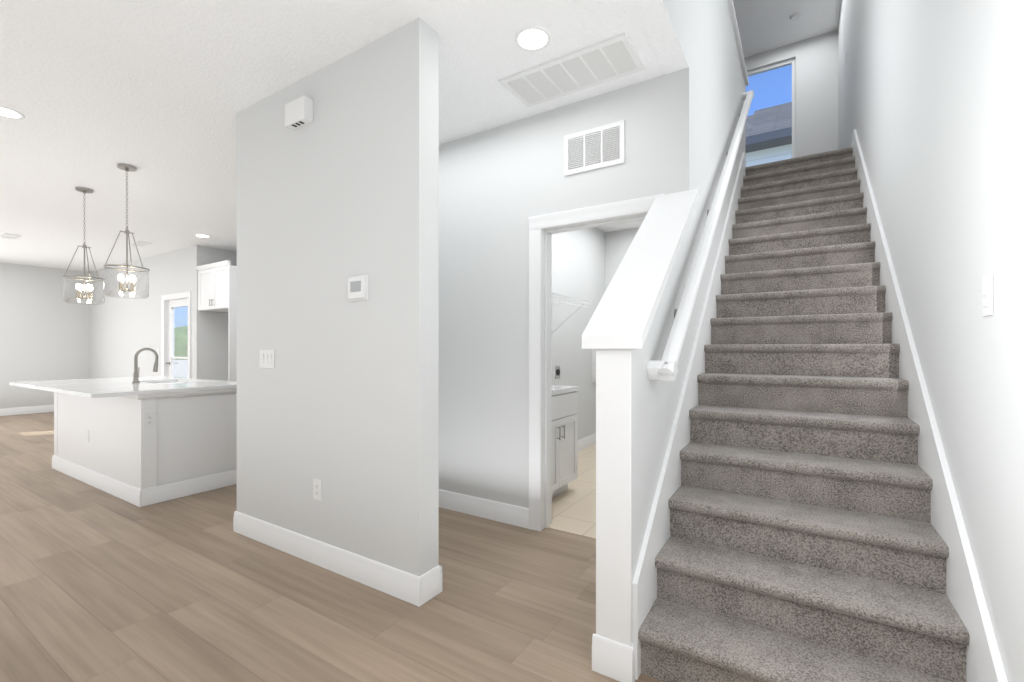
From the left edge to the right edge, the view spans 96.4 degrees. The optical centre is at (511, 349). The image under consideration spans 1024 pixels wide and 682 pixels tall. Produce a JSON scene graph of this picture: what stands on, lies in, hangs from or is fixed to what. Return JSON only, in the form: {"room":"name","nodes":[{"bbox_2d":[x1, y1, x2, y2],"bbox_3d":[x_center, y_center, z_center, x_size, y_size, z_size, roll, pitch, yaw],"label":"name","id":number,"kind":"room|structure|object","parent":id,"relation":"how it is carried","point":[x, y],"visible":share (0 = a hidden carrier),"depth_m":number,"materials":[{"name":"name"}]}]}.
{"room":"entrance hall","nodes":[
{"label":"entrance hall","id":0,"kind":"room"},
{"bbox_2d":[0,412,662,681],"bbox_3d":[-3.602,1.265,5.577,13.240,0.060,10.880,0,0,32],"label":"floor","id":1,"kind":"structure","parent":0,"point":[97,585],"depth_m":2.24,"materials":[{"name":"brown wood"}]},
{"bbox_2d":[52,388,236,506],"bbox_3d":[-3.608,0.795,4.537,2.240,0.880,0.914,0,0,32],"label":"kitchen island","id":2,"kind":"object","parent":1,"relation":"on","point":[137,440],"depth_m":3.93,"materials":[{"name":"white wood"}]},
{"bbox_2d":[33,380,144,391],"bbox_3d":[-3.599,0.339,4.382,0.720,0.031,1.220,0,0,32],"label":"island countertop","id":3,"kind":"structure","parent":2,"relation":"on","point":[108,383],"depth_m":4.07,"materials":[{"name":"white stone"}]},
{"bbox_2d":[129,348,158,383],"bbox_3d":[-3.539,0.154,4.434,0.106,0.338,0.213,0,0,32],"label":"faucet","id":4,"kind":"object","parent":3,"relation":"on","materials":[{"name":"silver metal"}]},
{"bbox_2d":[9,376,188,387],"bbox_3d":[-4.268,0.339,4.803,0.860,0.031,1.220,0,0,32],"label":"island countertop","id":5,"kind":"structure","parent":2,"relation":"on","point":[27,384],"depth_m":4.58,"materials":[{"name":"white stone"}]},
{"bbox_2d":[61,380,236,399],"bbox_3d":[-3.005,0.339,4.007,0.685,0.031,1.220,0,0,32],"label":"island countertop","id":6,"kind":"structure","parent":2,"relation":"on","point":[198,385],"depth_m":3.77,"materials":[{"name":"white stone"}]},
{"bbox_2d":[145,380,192,383],"bbox_3d":[-3.450,0.449,4.619,0.744,0.213,0.424,0,0,32],"label":"sink","id":7,"kind":"object","parent":6,"relation":"in","point":[146,381],"depth_m":4.83,"materials":[{"name":"white"}]},
{"bbox_2d":[196,260,236,381],"bbox_3d":[-4.297,-0.018,7.051,0.947,2.505,0.640,0,0,32],"label":"tall cabinet","id":8,"kind":"object","parent":1,"relation":"on","point":[217,286],"visible":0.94,"depth_m":6.64,"materials":[{"name":"white wood"}]},
{"bbox_2d":[638,147,969,681],"bbox_3d":[2.017,-0.390,3.273,0.957,3.250,4.279,0,0,32],"label":"staircase","id":9,"kind":"object","parent":1,"relation":"on","point":[805,541],"visible":1,"depth_m":2.06,"materials":[{"name":"grey carpet"}]},
{"bbox_2d":[0,0,840,271],"bbox_3d":[-3.602,-3.168,5.577,12.960,3.133,10.600,0,0,32],"label":"ceiling","id":10,"kind":"structure","parent":0,"point":[159,94],"depth_m":2.83,"materials":[{"name":"white paint"}]},
{"bbox_2d":[0,233,21,238],"bbox_3d":[-7.112,-1.599,6.487,0.350,0.012,0.160,0,0,32],"label":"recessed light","id":11,"kind":"object","parent":10,"relation":"in","point":[9,236],"visible":1,"depth_m":6.47,"materials":[{"name":"white plastic"}]},
{"bbox_2d":[0,106,24,118],"bbox_3d":[-3.429,-1.601,3.093,0.192,0.006,0.192,0,0,32],"label":"recessed light","id":12,"kind":"object","parent":10,"relation":"in","point":[6,112],"visible":0.98,"depth_m":3.11,"materials":[{"name":"white plastic"}]},
{"bbox_2d":[62,187,104,304],"bbox_3d":[-4.284,-1.030,4.588,0.316,1.150,0.316,0,0,32],"label":"pendant light","id":13,"kind":"object","parent":10,"relation":"hanging from","point":[88,287],"visible":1,"depth_m":4.58,"materials":[{"name":"silver metal"}]},
{"bbox_2d":[103,163,149,298],"bbox_3d":[-3.378,-1.030,4.018,0.316,1.150,0.316,0,0,32],"label":"pendant light","id":14,"kind":"object","parent":10,"relation":"hanging from","point":[127,168],"visible":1,"depth_m":4.01,"materials":[{"name":"silver metal"}]},
{"bbox_2d":[130,241,151,246],"bbox_3d":[-5.637,-1.599,6.953,0.350,0.012,0.160,0,0,32],"label":"ceiling vent","id":15,"kind":"object","parent":10,"relation":"in","point":[140,243],"visible":0.96,"depth_m":6.92,"materials":[{"name":"white plastic"}]},
{"bbox_2d":[195,234,210,237],"bbox_3d":[-4.380,-1.601,6.481,0.192,0.006,0.192,0,0,32],"label":"recessed light","id":16,"kind":"object","parent":10,"relation":"in","point":[202,235],"visible":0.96,"depth_m":6.49,"materials":[{"name":"white plastic"}]},
{"bbox_2d":[514,26,550,51],"bbox_3d":[0.108,-1.601,2.367,0.192,0.006,0.192,0,0,32],"label":"recessed light","id":17,"kind":"object","parent":10,"relation":"in","point":[532,38],"visible":1,"depth_m":2.36,"materials":[{"name":"white plastic"}]},
{"bbox_2d":[499,33,644,106],"bbox_3d":[0.340,-1.599,2.670,0.770,0.012,0.340,0,0,32],"label":"ceiling vent","id":18,"kind":"object","parent":10,"relation":"in","point":[610,59],"visible":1,"depth_m":2.64,"materials":[{"name":"white plastic"}]},
{"bbox_2d":[790,12,800,20],"bbox_3d":[3.919,-4.596,6.336,0.136,0.038,0.136,0,0,32],"label":"smoke detector","id":19,"kind":"object","parent":10,"relation":"attached to","point":[795,16],"visible":1,"depth_m":6.31,"materials":[{"name":"white plastic"}]},
{"bbox_2d":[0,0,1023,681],"bbox_3d":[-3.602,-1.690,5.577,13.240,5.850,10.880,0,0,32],"label":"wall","id":20,"kind":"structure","parent":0,"point":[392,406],"depth_m":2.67,"materials":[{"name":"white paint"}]},
{"bbox_2d":[0,405,53,415],"bbox_3d":[-10.329,1.167,7.042,0.014,0.135,5.850,0,0,32],"label":"baseboard","id":21,"kind":"structure","parent":20,"relation":"attached to","point":[46,408],"depth_m":8.73,"materials":[{"name":"white wood"}]},
{"bbox_2d":[166,298,187,377],"bbox_3d":[-5.418,0.205,7.461,0.840,2.040,0.098,0,0,32],"label":"door","id":22,"kind":"structure","parent":20,"relation":"in","point":[178,303],"depth_m":7.57,"materials":[{"name":"white"}]},
{"bbox_2d":[260,350,274,367],"bbox_3d":[-1.558,0.061,2.907,0.164,0.117,0.010,0,0,32],"label":"light switch","id":23,"kind":"object","parent":20,"relation":"attached to","point":[267,358],"visible":1,"depth_m":2.90,"materials":[{"name":"white plastic"}]},
{"bbox_2d":[285,95,312,129],"bbox_3d":[-1.251,-1.385,2.687,0.190,0.130,0.055,0,0,32],"label":"door chime","id":24,"kind":"object","parent":20,"relation":"attached to","point":[299,112],"visible":1,"depth_m":2.65,"materials":[{"name":"white plastic"}]},
{"bbox_2d":[313,478,321,500],"bbox_3d":[-1.119,0.807,2.631,0.072,0.117,0.008,0,0,32],"label":"electrical outlet","id":25,"kind":"object","parent":20,"relation":"attached to","point":[317,489],"visible":1,"depth_m":2.63,"materials":[{"name":"white plastic"}]},
{"bbox_2d":[233,511,427,606],"bbox_3d":[-1.163,1.167,2.657,1.708,0.135,0.014,0,0,32],"label":"baseboard","id":26,"kind":"structure","parent":20,"relation":"attached to","point":[413,589],"depth_m":2.52,"materials":[{"name":"white wood"}]},
{"bbox_2d":[348,274,367,300],"bbox_3d":[-0.822,-0.326,2.435,0.144,0.132,0.025,0,0,32],"label":"thermostat","id":27,"kind":"object","parent":20,"relation":"attached to","point":[357,288],"visible":1,"depth_m":2.42,"materials":[{"name":"white plastic"}]},
{"bbox_2d":[428,565,441,595],"bbox_3d":[-1.016,1.167,2.746,1.554,0.135,0.014,0,0,32],"label":"baseboard","id":28,"kind":"structure","parent":20,"relation":"attached to","point":[435,574],"depth_m":2.29,"materials":[{"name":"white wood"}]},
{"bbox_2d":[439,489,528,528],"bbox_3d":[-0.524,1.167,3.560,1.520,0.135,0.014,0,0,32],"label":"baseboard","id":29,"kind":"structure","parent":20,"relation":"attached to","point":[480,507],"depth_m":3.34,"materials":[{"name":"white wood"}]},
{"bbox_2d":[555,366,559,378],"bbox_3d":[0.509,0.255,5.056,0.012,0.140,0.110,0,0,32],"label":"dryer outlet","id":30,"kind":"object","parent":20,"relation":"attached to","point":[557,372],"visible":1,"depth_m":5.04,"materials":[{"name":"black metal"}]},
{"bbox_2d":[552,292,591,333],"bbox_3d":[0.245,-0.337,4.271,0.402,0.344,1.632,0,0,32],"label":"wire shelf","id":31,"kind":"object","parent":20,"relation":"attached to","point":[559,299],"visible":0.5,"depth_m":4.66,"materials":[{"name":"white metal"}]},
{"bbox_2d":[578,433,595,451],"bbox_3d":[0.675,1.163,5.318,0.014,0.135,2.280,0,0,32],"label":"baseboard","id":32,"kind":"structure","parent":20,"relation":"attached to","point":[590,440],"depth_m":5.72,"materials":[{"name":"white wood"}]},
{"bbox_2d":[592,350,595,382],"bbox_3d":[1.135,0.175,6.033,0.030,0.520,0.380,0,0,32],"label":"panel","id":33,"kind":"object","parent":20,"relation":"attached to","point":[593,366],"visible":0.42,"depth_m":5.90,"materials":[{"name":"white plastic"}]},
{"bbox_2d":[564,120,624,175],"bbox_3d":[0.515,-1.270,2.906,0.405,0.260,0.012,0,0,32],"label":"air vent","id":34,"kind":"object","parent":20,"relation":"in","point":[603,146],"visible":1,"depth_m":2.90,"materials":[{"name":"white plastic"}]},
{"bbox_2d":[746,58,795,164],"bbox_3d":[3.965,-3.570,7.122,0.820,1.670,0.140,0,0,32],"label":"window","id":35,"kind":"structure","parent":20,"relation":"in","point":[792,62],"depth_m":7.06,"materials":[{"name":"white"}]},
{"bbox_2d":[852,129,1007,681],"bbox_3d":[2.354,-0.461,2.895,0.020,3.392,4.019,0,0,32],"label":"trim","id":36,"kind":"structure","parent":20,"relation":"attached to","point":[966,597],"depth_m":1.72,"materials":[{"name":"white wood"}]},
{"bbox_2d":[982,273,992,315],"bbox_3d":[1.371,-0.155,1.323,0.010,0.117,0.072,0,0,32],"label":"light switch","id":37,"kind":"object","parent":20,"relation":"attached to","point":[987,295],"visible":1,"depth_m":1.31,"materials":[{"name":"white plastic"}]},
{"bbox_2d":[548,444,595,538],"bbox_3d":[1.105,1.233,4.510,1.605,0.004,3.190,0,0,32],"label":"floor","id":38,"kind":"structure","parent":0,"point":[574,508],"depth_m":3.68,"materials":[{"name":"beige tile"}]},
{"bbox_2d":[552,385,578,496],"bbox_3d":[0.134,0.778,3.857,0.650,0.906,0.760,0,0,32],"label":"laundry cabinet","id":39,"kind":"object","parent":38,"relation":"on","point":[564,436],"visible":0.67,"depth_m":3.80,"materials":[{"name":"white wood"}]},
{"bbox_2d":[632,225,688,581],"bbox_3d":[0.670,0.192,2.190,0.130,2.087,1.060,0,0,32],"label":"wall","id":40,"kind":"structure","parent":0,"point":[654,405],"depth_m":1.97,"materials":[{"name":"white paint"}]},
{"bbox_2d":[592,633,621,674],"bbox_3d":[0.597,1.167,2.209,0.014,0.135,1.066,0,0,32],"label":"baseboard","id":41,"kind":"structure","parent":40,"relation":"attached to","point":[603,649],"depth_m":1.74,"materials":[{"name":"white wood"}]},
{"bbox_2d":[582,0,748,646],"bbox_3d":[1.392,-0.925,3.336,0.234,4.320,4.730,0,0,32],"label":"trim","id":42,"kind":"structure","parent":40,"relation":"attached to","point":[615,332],"depth_m":1.75,"materials":[{"name":"white wood"}]},
{"bbox_2d":[632,152,745,679],"bbox_3d":[1.530,-0.461,3.414,0.020,3.392,4.019,0,0,32],"label":"trim","id":43,"kind":"structure","parent":40,"relation":"attached to","point":[644,584],"depth_m":2.23,"materials":[{"name":"white wood"}]},
{"bbox_2d":[647,90,753,380],"bbox_3d":[1.590,-1.337,3.428,0.106,2.932,3.741,0,0,32],"label":"handrail","id":44,"kind":"object","parent":40,"relation":"attached to","point":[665,368],"visible":1,"depth_m":2.33,"materials":[{"name":"white wood"}]},
{"label":"outside","id":45,"kind":"structure","parent":0,"visible":0},
{"bbox_3d":[7.993,1.325,12.693,120.000,0.059,110.000,0,0,32],"label":"ground","id":46,"kind":"structure","parent":45,"visible":0},
{"bbox_2d":[174,326,187,359],"bbox_3d":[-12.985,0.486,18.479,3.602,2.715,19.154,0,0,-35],"label":"tree","id":47,"kind":"object","parent":46,"relation":"on","point":[178,344],"depth_m":10.76,"materials":[{"name":"green plant"}]},
{"bbox_2d":[174,360,187,377],"bbox_3d":[-5.633,0.765,9.409,3.440,1.060,2.840,0,0,32],"label":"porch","id":48,"kind":"object","parent":46,"relation":"on","point":[180,368],"depth_m":9.95,"materials":[{"name":"white"}]},
{"bbox_2d":[746,102,791,166],"bbox_3d":[8.214,-2.615,13.044,18.800,7.821,9.870,0,0,32],"label":"neighbor house","id":49,"kind":"structure","parent":46,"relation":"on","point":[767,146],"depth_m":9.54,"materials":[{"name":"grey"}]}
]}

